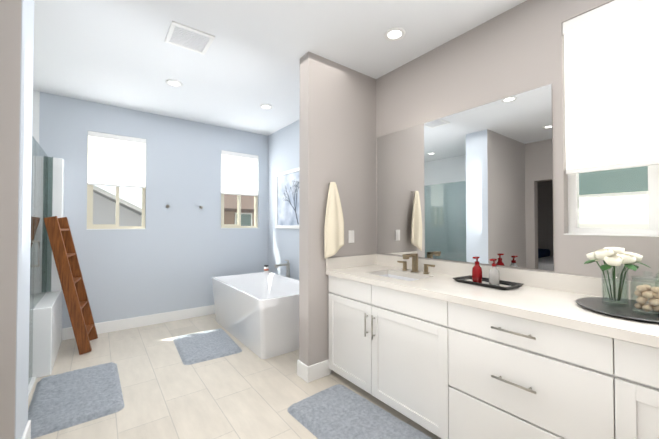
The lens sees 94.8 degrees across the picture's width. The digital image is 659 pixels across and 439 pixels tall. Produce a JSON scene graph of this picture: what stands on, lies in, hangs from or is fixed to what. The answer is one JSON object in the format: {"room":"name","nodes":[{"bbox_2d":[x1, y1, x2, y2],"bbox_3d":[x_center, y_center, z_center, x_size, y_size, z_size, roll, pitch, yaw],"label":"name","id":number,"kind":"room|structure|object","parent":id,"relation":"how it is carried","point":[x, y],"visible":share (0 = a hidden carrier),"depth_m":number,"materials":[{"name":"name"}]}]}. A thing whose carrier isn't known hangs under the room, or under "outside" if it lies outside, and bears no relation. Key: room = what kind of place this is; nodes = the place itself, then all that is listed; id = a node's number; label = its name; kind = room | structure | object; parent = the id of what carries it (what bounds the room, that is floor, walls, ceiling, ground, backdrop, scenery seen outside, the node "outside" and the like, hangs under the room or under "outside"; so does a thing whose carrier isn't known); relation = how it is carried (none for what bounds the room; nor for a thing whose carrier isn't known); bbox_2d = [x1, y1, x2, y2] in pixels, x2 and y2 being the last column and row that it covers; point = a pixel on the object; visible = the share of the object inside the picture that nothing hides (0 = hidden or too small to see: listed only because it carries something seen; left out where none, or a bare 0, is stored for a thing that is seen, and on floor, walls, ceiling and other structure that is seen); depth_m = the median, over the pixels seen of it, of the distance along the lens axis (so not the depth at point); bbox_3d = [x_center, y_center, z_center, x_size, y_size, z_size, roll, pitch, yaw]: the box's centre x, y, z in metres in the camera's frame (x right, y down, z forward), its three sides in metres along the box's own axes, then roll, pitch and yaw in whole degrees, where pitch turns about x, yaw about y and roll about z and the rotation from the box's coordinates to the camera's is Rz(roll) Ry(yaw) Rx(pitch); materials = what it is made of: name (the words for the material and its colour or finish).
{"room":"bathroom","nodes":[
{"label":"bathroom","id":0,"kind":"room"},
{"bbox_2d":[0,0,33,438],"bbox_3d":[-2.242,-0.055,1.257,1.400,2.730,0.340,1,-1,-37],"label":"wall","id":1,"kind":"structure","parent":0,"point":[16,59],"depth_m":1.54,"materials":[{"name":"grey paint"}]},
{"bbox_2d":[21,420,30,438],"bbox_3d":[-1.679,1.252,1.664,0.014,0.130,0.340,1,-1,-37],"label":"baseboard","id":2,"kind":"structure","parent":1,"relation":"attached to","point":[27,432],"depth_m":1.74,"materials":[{"name":"white wood"}]},
{"bbox_2d":[32,90,39,299],"bbox_3d":[-3.024,-0.041,2.119,1.200,2.730,1.980,1,-1,-37],"label":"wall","id":3,"kind":"structure","parent":0,"point":[36,112],"depth_m":3.26,"materials":[{"name":"white paint"}]},
{"bbox_2d":[39,92,267,327],"bbox_3d":[-2.595,-0.015,3.784,4.200,2.730,0.150,1,-1,-37],"label":"wall","id":4,"kind":"structure","parent":0,"point":[181,251],"depth_m":3.98,"materials":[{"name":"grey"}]},
{"bbox_2d":[86,155,145,229],"bbox_3d":[-2.629,-0.457,3.762,0.590,1.156,0.154,1,-1,-37],"label":"window","id":5,"kind":"structure","parent":4,"relation":"in","point":[91,225],"depth_m":3.70,"materials":[{"name":"beige plastic"}]},
{"bbox_2d":[88,131,145,187],"bbox_3d":[-2.597,-0.719,3.724,0.586,0.631,0.033,1,-1,-37],"label":"window shade","id":6,"kind":"object","parent":5,"relation":"attached to","point":[117,160],"visible":0.96,"depth_m":3.71,"materials":[{"name":"fabric"}]},
{"bbox_2d":[62,305,214,339],"bbox_3d":[-1.983,1.291,4.124,2.490,0.130,0.017,1,-1,-37],"label":"baseboard","id":7,"kind":"structure","parent":4,"relation":"attached to","point":[128,323],"depth_m":3.85,"materials":[{"name":"white wood"}]},
{"bbox_2d":[221,194,257,227],"bbox_3d":[-1.403,-0.442,4.695,0.590,1.156,0.154,1,-1,-37],"label":"window","id":8,"kind":"structure","parent":4,"relation":"in","point":[238,222],"depth_m":4.66,"materials":[{"name":"beige plastic"}]},
{"bbox_2d":[221,150,258,195],"bbox_3d":[-1.371,-0.697,4.656,0.586,0.646,0.033,1,-1,-37],"label":"window shade","id":9,"kind":"object","parent":4,"relation":"attached to","point":[239,173],"visible":0.92,"depth_m":4.64,"materials":[{"name":"fabric"}]},
{"bbox_2d":[28,314,440,438],"bbox_3d":[-1.691,1.344,0.221,7.050,0.100,6.880,1,-1,-37],"label":"floor","id":10,"kind":"structure","parent":0,"point":[245,393],"depth_m":2.37,"materials":[{"name":"tile"}]},
{"bbox_2d":[28,136,52,397],"bbox_3d":[-2.422,0.330,2.462,0.101,2.000,1.783,1,-1,-37],"label":"glass","id":11,"kind":"object","parent":10,"relation":"on","point":[39,254],"visible":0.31,"depth_m":2.68,"materials":[{"name":"clear glass"}]},
{"bbox_2d":[32,291,60,377],"bbox_3d":[-2.695,1.046,2.868,0.170,0.580,0.800,1,-1,-37],"label":"wall","id":12,"kind":"structure","parent":10,"relation":"on","point":[46,325],"depth_m":2.59,"materials":[{"name":"white paint"}]},
{"bbox_2d":[46,157,63,344],"bbox_3d":[-2.992,0.342,3.269,0.170,2.000,0.180,1,-1,-37],"label":"post","id":13,"kind":"object","parent":10,"relation":"on","point":[57,194],"visible":0.38,"depth_m":3.22,"materials":[{"name":"white paint"}]},
{"bbox_2d":[44,216,97,354],"bbox_3d":[-2.654,0.655,3.137,0.374,1.369,0.430,1,-1,-30],"label":"ladder","id":14,"kind":"object","parent":10,"relation":"on","point":[70,277],"visible":1,"depth_m":2.99,"materials":[{"name":"brown wood"}]},
{"bbox_2d":[28,362,124,438],"bbox_3d":[-1.914,1.311,2.308,0.544,0.032,0.927,1,-1,-37],"label":"rug","id":15,"kind":"object","parent":10,"relation":"on","point":[68,399],"visible":0.96,"depth_m":2.20,"materials":[{"name":"grey fabric"}]},
{"bbox_2d":[173,328,241,364],"bbox_3d":[-1.320,1.325,3.244,0.550,0.033,0.800,1,-1,-34],"label":"rug","id":16,"kind":"object","parent":10,"relation":"on","point":[193,348],"visible":1,"depth_m":3.14,"materials":[{"name":"grey fabric"}]},
{"bbox_2d":[212,272,298,358],"bbox_3d":[-0.785,1.059,3.693,0.830,0.580,1.560,1,-1,-37],"label":"bathtub","id":17,"kind":"object","parent":10,"relation":"on","point":[257,314],"visible":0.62,"depth_m":3.14,"materials":[{"name":"white ceramic"}]},
{"bbox_2d":[264,265,268,271],"bbox_3d":[-0.940,0.731,4.504,0.069,0.100,0.069,1,-1,-37],"label":"jar","id":18,"kind":"object","parent":17,"relation":"on","point":[266,268],"visible":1,"depth_m":4.48,"materials":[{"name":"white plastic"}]},
{"bbox_2d":[275,260,289,277],"bbox_3d":[-0.657,0.963,4.200,0.235,0.789,0.120,1,-1,-37],"label":"tub filler","id":19,"kind":"object","parent":10,"relation":"on","point":[287,264],"visible":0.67,"depth_m":4.21,"materials":[{"name":"silver metal"}]},
{"bbox_2d":[288,384,431,438],"bbox_3d":[0.179,1.305,1.934,0.561,0.032,0.940,1,-1,-37],"label":"rug","id":20,"kind":"object","parent":10,"relation":"on","point":[339,411],"visible":1,"depth_m":1.98,"materials":[{"name":"grey fabric"}]},
{"bbox_2d":[326,270,658,438],"bbox_3d":[1.352,0.881,1.279,0.632,0.860,3.766,1,-1,-37],"label":"bathroom vanity","id":21,"kind":"object","parent":10,"relation":"on","point":[438,350],"depth_m":1.54,"materials":[{"name":"white wood"}]},
{"bbox_2d":[326,266,658,345],"bbox_3d":[1.358,0.431,1.285,0.623,0.040,3.776,1,-1,-37],"label":"countertop","id":22,"kind":"structure","parent":21,"relation":"on","point":[532,301],"depth_m":1.60,"materials":[{"name":"white stone"}]},
{"bbox_2d":[386,274,413,281],"bbox_3d":[0.531,0.530,2.352,0.314,0.149,0.484,1,-1,-37],"label":"sink","id":23,"kind":"object","parent":22,"relation":"in","point":[409,277],"depth_m":2.48,"materials":[{"name":"white ceramic"}]},
{"bbox_2d":[397,253,434,273],"bbox_3d":[0.657,0.353,2.451,0.159,0.150,0.360,1,-1,-37],"label":"sink faucet","id":24,"kind":"object","parent":22,"relation":"on","point":[414,256],"visible":1,"depth_m":2.46,"materials":[{"name":"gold metal"}]},
{"bbox_2d":[453,275,523,289],"bbox_3d":[1.021,0.410,1.973,0.210,0.022,0.370,1,-1,-31],"label":"soap tray","id":25,"kind":"object","parent":22,"relation":"on","point":[505,285],"visible":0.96,"depth_m":1.93,"materials":[{"name":"black paint"}]},
{"bbox_2d":[472,256,481,281],"bbox_3d":[0.978,0.329,2.011,0.067,0.166,0.062,1,-1,-37],"label":"soap bottle","id":26,"kind":"object","parent":25,"relation":"on","point":[476,272],"visible":0.94,"depth_m":1.99,"materials":[{"name":"red"}]},
{"bbox_2d":[489,258,499,283],"bbox_3d":[1.054,0.331,1.943,0.067,0.160,0.062,1,-1,-37],"label":"clear soap bottle","id":27,"kind":"object","parent":25,"relation":"on","point":[494,276],"visible":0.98,"depth_m":1.92,"materials":[{"name":"white"}]},
{"bbox_2d":[576,297,658,322],"bbox_3d":[1.369,0.404,1.359,0.414,0.014,0.414,1,-1,-37],"label":"tray","id":28,"kind":"object","parent":22,"relation":"on","point":[596,304],"visible":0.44,"depth_m":1.38,"materials":[{"name":"grey metal"}]},
{"bbox_2d":[584,247,649,306],"bbox_3d":[1.368,0.269,1.449,0.234,0.274,0.232,1,-1,-37],"label":"vase","id":29,"kind":"object","parent":28,"relation":"on","point":[612,257],"visible":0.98,"depth_m":1.42,"materials":[{"name":"clear glass"}]},
{"bbox_2d":[630,272,658,316],"bbox_3d":[1.369,0.313,1.303,0.106,0.182,0.106,1,-1,-37],"label":"jar","id":30,"kind":"object","parent":28,"relation":"on","point":[644,293],"visible":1,"depth_m":1.29,"materials":[{"name":"clear glass"}]},
{"bbox_2d":[33,0,526,135],"bbox_3d":[-1.691,-1.486,0.266,7.050,0.100,6.880,1,-1,-37],"label":"ceiling","id":31,"kind":"structure","parent":0,"point":[120,53],"depth_m":2.47,"materials":[{"name":"white paint"}]},
{"bbox_2d":[165,79,182,86],"bbox_3d":[-1.583,-1.386,3.087,0.160,0.010,0.160,1,-1,-37],"label":"recessed light","id":32,"kind":"object","parent":31,"relation":"in","point":[171,82],"visible":0.98,"depth_m":3.08,"materials":[{"name":"white"}]},
{"bbox_2d":[165,21,214,54],"bbox_3d":[-1.083,-1.397,2.348,0.300,0.012,0.300,1,-1,-37],"label":"fan","id":33,"kind":"object","parent":31,"relation":"attached to","point":[187,37],"visible":1,"depth_m":2.34,"materials":[{"name":"white plastic"}]},
{"bbox_2d":[260,104,272,109],"bbox_3d":[-0.771,-1.376,3.704,0.160,0.010,0.160,1,-1,-37],"label":"recessed light","id":34,"kind":"object","parent":31,"relation":"in","point":[266,106],"visible":1,"depth_m":3.70,"materials":[{"name":"white"}]},
{"bbox_2d":[384,27,405,40],"bbox_3d":[0.493,-1.398,2.291,0.160,0.010,0.160,1,-1,-37],"label":"recessed light","id":35,"kind":"object","parent":31,"relation":"in","point":[394,33],"visible":1,"depth_m":2.28,"materials":[{"name":"white"}]},
{"bbox_2d":[268,119,299,279],"bbox_3d":[-0.250,-0.011,4.047,0.150,2.730,2.270,1,-1,-37],"label":"wall","id":36,"kind":"structure","parent":0,"point":[283,156],"depth_m":4.53,"materials":[{"name":"grey"}]},
{"bbox_2d":[275,167,299,228],"bbox_3d":[-0.574,-0.286,4.327,0.029,0.830,0.820,1,-1,-37],"label":"framed picture","id":37,"kind":"object","parent":36,"relation":"attached to","point":[286,199],"visible":0.88,"depth_m":4.37,"materials":[{"name":"white paper"}]},
{"bbox_2d":[299,51,375,372],"bbox_3d":[0.101,-0.030,2.801,0.800,2.730,0.140,1,-1,-37],"label":"wall","id":38,"kind":"structure","parent":0,"point":[337,124],"depth_m":2.62,"materials":[{"name":"grey paint"}]},
{"bbox_2d":[297,360,305,377],"bbox_3d":[0.043,1.270,2.820,0.784,0.130,0.034,1,-1,-37],"label":"baseboard","id":39,"kind":"structure","parent":38,"relation":"attached to","point":[300,365],"depth_m":2.55,"materials":[{"name":"white wood"}]},
{"bbox_2d":[305,359,330,382],"bbox_3d":[-0.084,1.266,2.542,0.244,0.130,0.014,1,-1,-37],"label":"baseboard","id":40,"kind":"structure","parent":38,"relation":"attached to","point":[311,373],"depth_m":2.52,"materials":[{"name":"white wood"}]},
{"bbox_2d":[348,230,353,242],"bbox_3d":[0.203,0.157,2.780,0.070,0.115,0.010,1,-1,-37],"label":"switch plate","id":41,"kind":"object","parent":38,"relation":"attached to","point":[351,236],"visible":1,"depth_m":2.77,"materials":[{"name":"white plastic"}]},
{"bbox_2d":[326,254,377,269],"bbox_3d":[0.213,0.384,2.774,0.603,0.100,0.020,1,-1,-37],"label":"backsplash","id":42,"kind":"structure","parent":38,"relation":"attached to","point":[371,259],"depth_m":2.76,"materials":[{"name":"white stone"}]},
{"bbox_2d":[378,254,658,300],"bbox_3d":[1.598,0.364,1.468,0.020,0.100,3.776,1,-1,-37],"label":"backsplash","id":43,"kind":"structure","parent":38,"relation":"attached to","point":[577,284],"depth_m":1.89,"materials":[{"name":"white stone"}]},
{"bbox_2d":[376,0,658,283],"bbox_3d":[1.787,-0.053,1.370,0.150,2.730,4.460,1,-1,-37],"label":"wall","id":44,"kind":"structure","parent":0,"point":[518,49],"depth_m":2.01,"materials":[{"name":"grey paint"}]},
{"bbox_2d":[377,84,553,270],"bbox_3d":[0.907,-0.248,2.398,0.007,1.128,1.442,1,-1,-37],"label":"vanity mirror","id":45,"kind":"object","parent":44,"relation":"attached to","point":[468,185],"visible":1,"depth_m":2.20,"materials":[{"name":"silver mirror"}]},
{"bbox_2d":[564,165,658,236],"bbox_3d":[1.858,-0.549,1.273,0.144,1.261,1.407,1,-1,-37],"label":"window","id":46,"kind":"structure","parent":44,"relation":"attached to","point":[575,228],"depth_m":1.65,"materials":[{"name":"white"}]},
{"bbox_2d":[562,0,658,173],"bbox_3d":[1.832,-0.728,1.255,0.061,0.902,1.403,1,-1,-37],"label":"window shade","id":47,"kind":"object","parent":46,"relation":"attached to","point":[612,84],"visible":0.96,"depth_m":1.64,"materials":[{"name":"fabric"}]},
{"label":"outside","id":48,"kind":"structure","parent":0,"visible":0},
{"bbox_3d":[-6.110,4.664,7.752,80.000,0.100,80.000,1,-1,-37],"label":"ground","id":49,"kind":"structure","parent":48,"visible":0},
{"bbox_2d":[93,185,141,225],"bbox_3d":[-10.036,1.416,10.157,7.300,6.470,8.200,1,-1,-37],"label":"house","id":50,"kind":"structure","parent":49,"relation":"on","point":[98,197],"depth_m":8.44,"materials":[{"name":"grey paint"}]},
{"bbox_2d":[224,194,253,225],"bbox_3d":[-3.774,1.302,17.123,9.700,6.920,8.700,1,-1,-37],"label":"house","id":51,"kind":"structure","parent":49,"relation":"on","point":[230,218],"depth_m":12.29,"materials":[{"name":"brown paint"}]},
{"bbox_2d":[579,166,648,227],"bbox_3d":[7.722,0.212,4.524,5.980,8.700,14.000,1,-1,-37],"label":"house","id":52,"kind":"structure","parent":49,"relation":"on","point":[612,182],"depth_m":4.44,"materials":[{"name":"white paint"}]},
{"bbox_3d":[0.015,-0.308,2.630,0.032,0.032,0.031,1,-1,-37],"label":"towel hook","id":53,"kind":"object","parent":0,"visible":0},
{"bbox_2d":[324,182,343,258],"bbox_3d":[0.044,0.004,2.591,0.206,0.651,0.042,1,-1,-37],"label":"hanging towel","id":54,"kind":"object","parent":53,"relation":"hanging from","point":[334,233],"visible":1,"depth_m":2.57,"materials":[{"name":"beige fabric"}]}
]}

